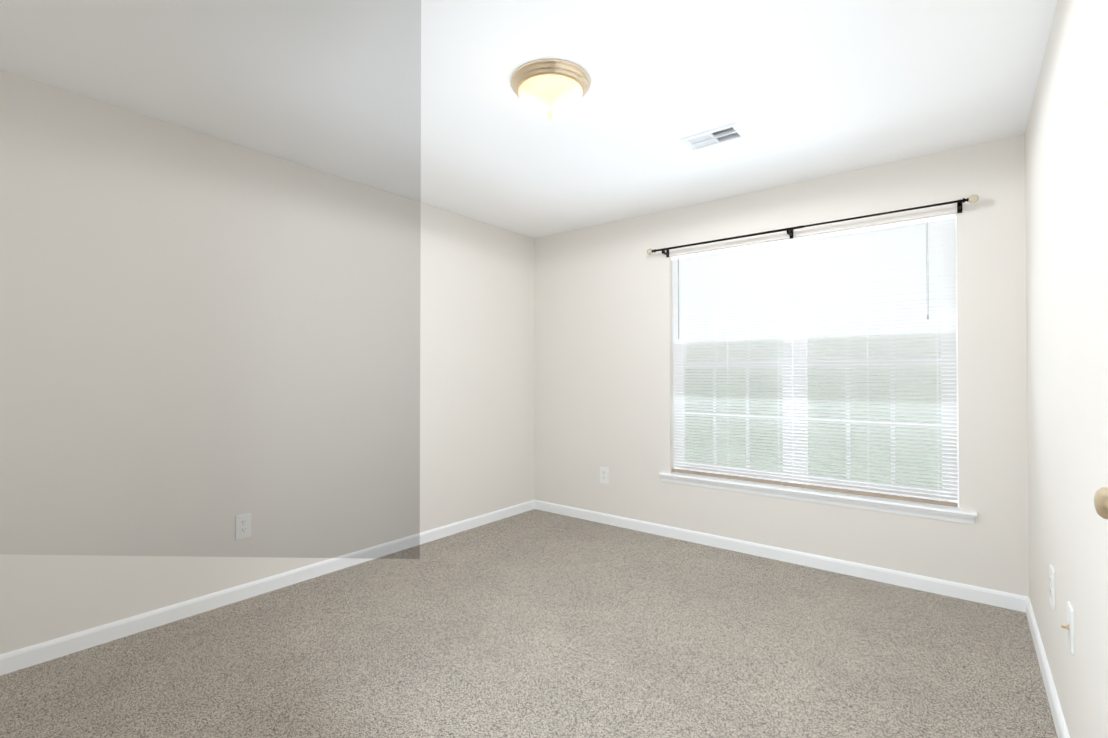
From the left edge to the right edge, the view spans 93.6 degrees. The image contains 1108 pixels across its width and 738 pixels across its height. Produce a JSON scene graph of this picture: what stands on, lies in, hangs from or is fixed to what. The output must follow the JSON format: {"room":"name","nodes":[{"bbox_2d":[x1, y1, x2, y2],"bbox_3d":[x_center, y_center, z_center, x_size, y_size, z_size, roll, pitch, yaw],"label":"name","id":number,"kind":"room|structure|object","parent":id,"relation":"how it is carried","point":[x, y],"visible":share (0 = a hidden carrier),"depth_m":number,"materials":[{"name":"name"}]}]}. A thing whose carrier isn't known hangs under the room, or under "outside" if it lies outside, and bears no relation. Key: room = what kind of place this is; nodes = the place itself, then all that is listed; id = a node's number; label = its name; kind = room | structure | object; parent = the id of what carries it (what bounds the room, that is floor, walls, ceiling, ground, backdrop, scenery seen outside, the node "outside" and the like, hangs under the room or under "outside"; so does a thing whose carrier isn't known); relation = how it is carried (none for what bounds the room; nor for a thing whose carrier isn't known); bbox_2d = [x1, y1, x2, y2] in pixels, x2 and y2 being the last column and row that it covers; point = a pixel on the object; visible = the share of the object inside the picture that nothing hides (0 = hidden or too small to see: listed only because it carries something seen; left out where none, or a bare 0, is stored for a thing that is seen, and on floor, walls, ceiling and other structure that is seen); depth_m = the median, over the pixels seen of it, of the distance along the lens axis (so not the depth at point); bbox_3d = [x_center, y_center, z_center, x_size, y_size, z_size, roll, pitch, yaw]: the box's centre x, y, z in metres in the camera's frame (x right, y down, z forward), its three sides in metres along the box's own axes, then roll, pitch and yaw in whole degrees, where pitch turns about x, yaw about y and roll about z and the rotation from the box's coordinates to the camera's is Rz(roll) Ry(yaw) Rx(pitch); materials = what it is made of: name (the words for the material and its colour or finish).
{"room":"empty bedroom","nodes":[
{"label":"empty bedroom","id":0,"kind":"room"},
{"bbox_2d":[0,69,533,654],"bbox_3d":[-1.398,0.021,3.275,0.150,2.440,4.042,0,-1,38],"label":"wall","id":1,"kind":"structure","parent":0,"point":[206,341],"depth_m":2.71,"materials":[{"name":"paint"}]},
{"bbox_2d":[235,513,250,539],"bbox_3d":[-1.669,0.846,2.795,0.008,0.127,0.079,0,-1,38],"label":"electrical outlet","id":2,"kind":"object","parent":1,"relation":"attached to","point":[243,526],"depth_m":2.79,"materials":[{"name":"white plastic"}]},
{"bbox_2d":[0,500,535,675],"bbox_3d":[-1.333,1.201,3.211,0.014,0.079,3.742,0,-1,38],"label":"baseboard","id":3,"kind":"structure","parent":1,"relation":"attached to","point":[22,658],"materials":[{"name":"white paint"}]},
{"bbox_2d":[0,509,1057,737],"bbox_3d":[-0.044,1.280,2.191,3.600,0.100,4.042,0,-1,38],"label":"floor","id":4,"kind":"structure","parent":0,"point":[534,623],"depth_m":2.22,"materials":[{"name":"carpet"}]},
{"bbox_2d":[0,0,1057,237],"bbox_3d":[-0.044,-1.260,2.218,3.600,0.100,4.042,0,-1,38],"label":"ceiling","id":5,"kind":"structure","parent":0,"point":[416,100],"depth_m":2.20,"materials":[{"name":"paint"}]},
{"bbox_2d":[510,59,590,120],"bbox_3d":[-0.015,-1.128,2.193,0.338,0.164,0.338,0,-1,38],"label":"ceiling light","id":6,"kind":"object","parent":5,"relation":"attached to","point":[550,89],"visible":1,"depth_m":2.10,"materials":[{"name":"white glass"}]},
{"bbox_2d":[680,122,747,151],"bbox_3d":[0.832,-1.244,2.707,0.295,0.110,0.190,0,-1,38],"label":"ceiling vent","id":7,"kind":"object","parent":5,"relation":"in","point":[716,136],"visible":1,"depth_m":2.71,"materials":[{"name":"white metal"}]},
{"bbox_2d":[534,134,1028,596],"bbox_3d":[1.162,0.026,3.731,3.300,2.440,0.150,0,-1,38],"label":"wall","id":8,"kind":"structure","parent":0,"point":[603,351],"depth_m":3.38,"materials":[{"name":"paint"}]},
{"bbox_2d":[600,467,608,483],"bbox_3d":[0.406,0.864,4.219,0.082,0.132,0.008,0,-1,38],"label":"electrical outlet","id":9,"kind":"object","parent":8,"relation":"attached to","point":[604,475],"visible":1,"depth_m":4.21,"materials":[{"name":"white plastic"}]},
{"bbox_2d":[536,500,1019,610],"bbox_3d":[1.112,1.206,3.655,3.240,0.079,0.014,0,-1,38],"label":"baseboard","id":10,"kind":"structure","parent":8,"relation":"attached to","point":[1006,600],"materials":[{"name":"white paint"}]},
{"bbox_2d":[647,194,978,257],"bbox_3d":[1.475,-0.875,3.333,1.934,0.068,0.100,0,-1,38],"label":"curtain rod","id":11,"kind":"object","parent":8,"relation":"attached to","point":[974,198],"visible":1,"depth_m":3.21,"materials":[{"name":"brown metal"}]},
{"bbox_2d":[674,216,958,506],"bbox_3d":[1.596,-0.038,3.435,1.695,1.618,0.070,0,-1,38],"label":"window","id":12,"kind":"structure","parent":8,"relation":"in","point":[957,442],"depth_m":3.34,"materials":[{"name":"white plastic"}]},
{"bbox_2d":[671,213,957,506],"bbox_3d":[1.545,-0.044,3.371,1.689,1.607,0.036,0,-1,38],"label":"window blind","id":13,"kind":"object","parent":12,"relation":"attached to","point":[846,251],"visible":0.98,"depth_m":3.25,"materials":[{"name":"white plastic"}]},
{"bbox_2d":[659,472,976,524],"bbox_3d":[1.540,0.803,3.355,1.845,0.066,0.111,0,-1,38],"label":"window sill","id":14,"kind":"structure","parent":8,"relation":"attached to","point":[932,511],"depth_m":3.19,"materials":[{"name":"white paint"}]},
{"bbox_2d":[1025,0,1107,737],"bbox_3d":[1.309,-0.002,1.135,0.150,2.440,4.042,0,-1,38],"label":"wall","id":15,"kind":"structure","parent":0,"point":[1066,172],"depth_m":1.55,"materials":[{"name":"paint"}]},
{"bbox_2d":[1020,595,1069,737],"bbox_3d":[1.245,1.179,1.173,0.014,0.079,3.742,0,-1,38],"label":"baseboard","id":16,"kind":"structure","parent":15,"relation":"attached to","point":[1025,603],"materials":[{"name":"white paint"}]},
{"bbox_2d":[1049,564,1054,609],"bbox_3d":[1.818,0.794,1.899,0.008,0.142,0.088,0,-1,38],"label":"electrical outlet","id":17,"kind":"object","parent":15,"relation":"attached to","point":[1052,583],"visible":1,"depth_m":1.87,"materials":[{"name":"white plastic"}]},
{"bbox_2d":[1061,601,1073,655],"bbox_3d":[1.552,0.781,1.575,0.023,0.136,0.083,0,-1,38],"label":"outlet","id":18,"kind":"object","parent":15,"relation":"attached to","point":[1069,626],"visible":1,"depth_m":1.55,"materials":[{"name":"white plastic"}]},
{"bbox_2d":[1094,487,1107,519],"bbox_3d":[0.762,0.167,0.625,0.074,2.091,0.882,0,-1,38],"label":"door knob","id":19,"kind":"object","parent":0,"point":[1101,501],"depth_m":0.87,"materials":[{"name":"gold metal"}]},
{"label":"outside","id":20,"kind":"structure","parent":0,"visible":0},
{"bbox_2d":[685,252,941,487],"bbox_3d":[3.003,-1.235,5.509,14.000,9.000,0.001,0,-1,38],"label":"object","id":21,"kind":"structure","parent":20,"point":[822,406],"depth_m":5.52,"materials":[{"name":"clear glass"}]}
]}

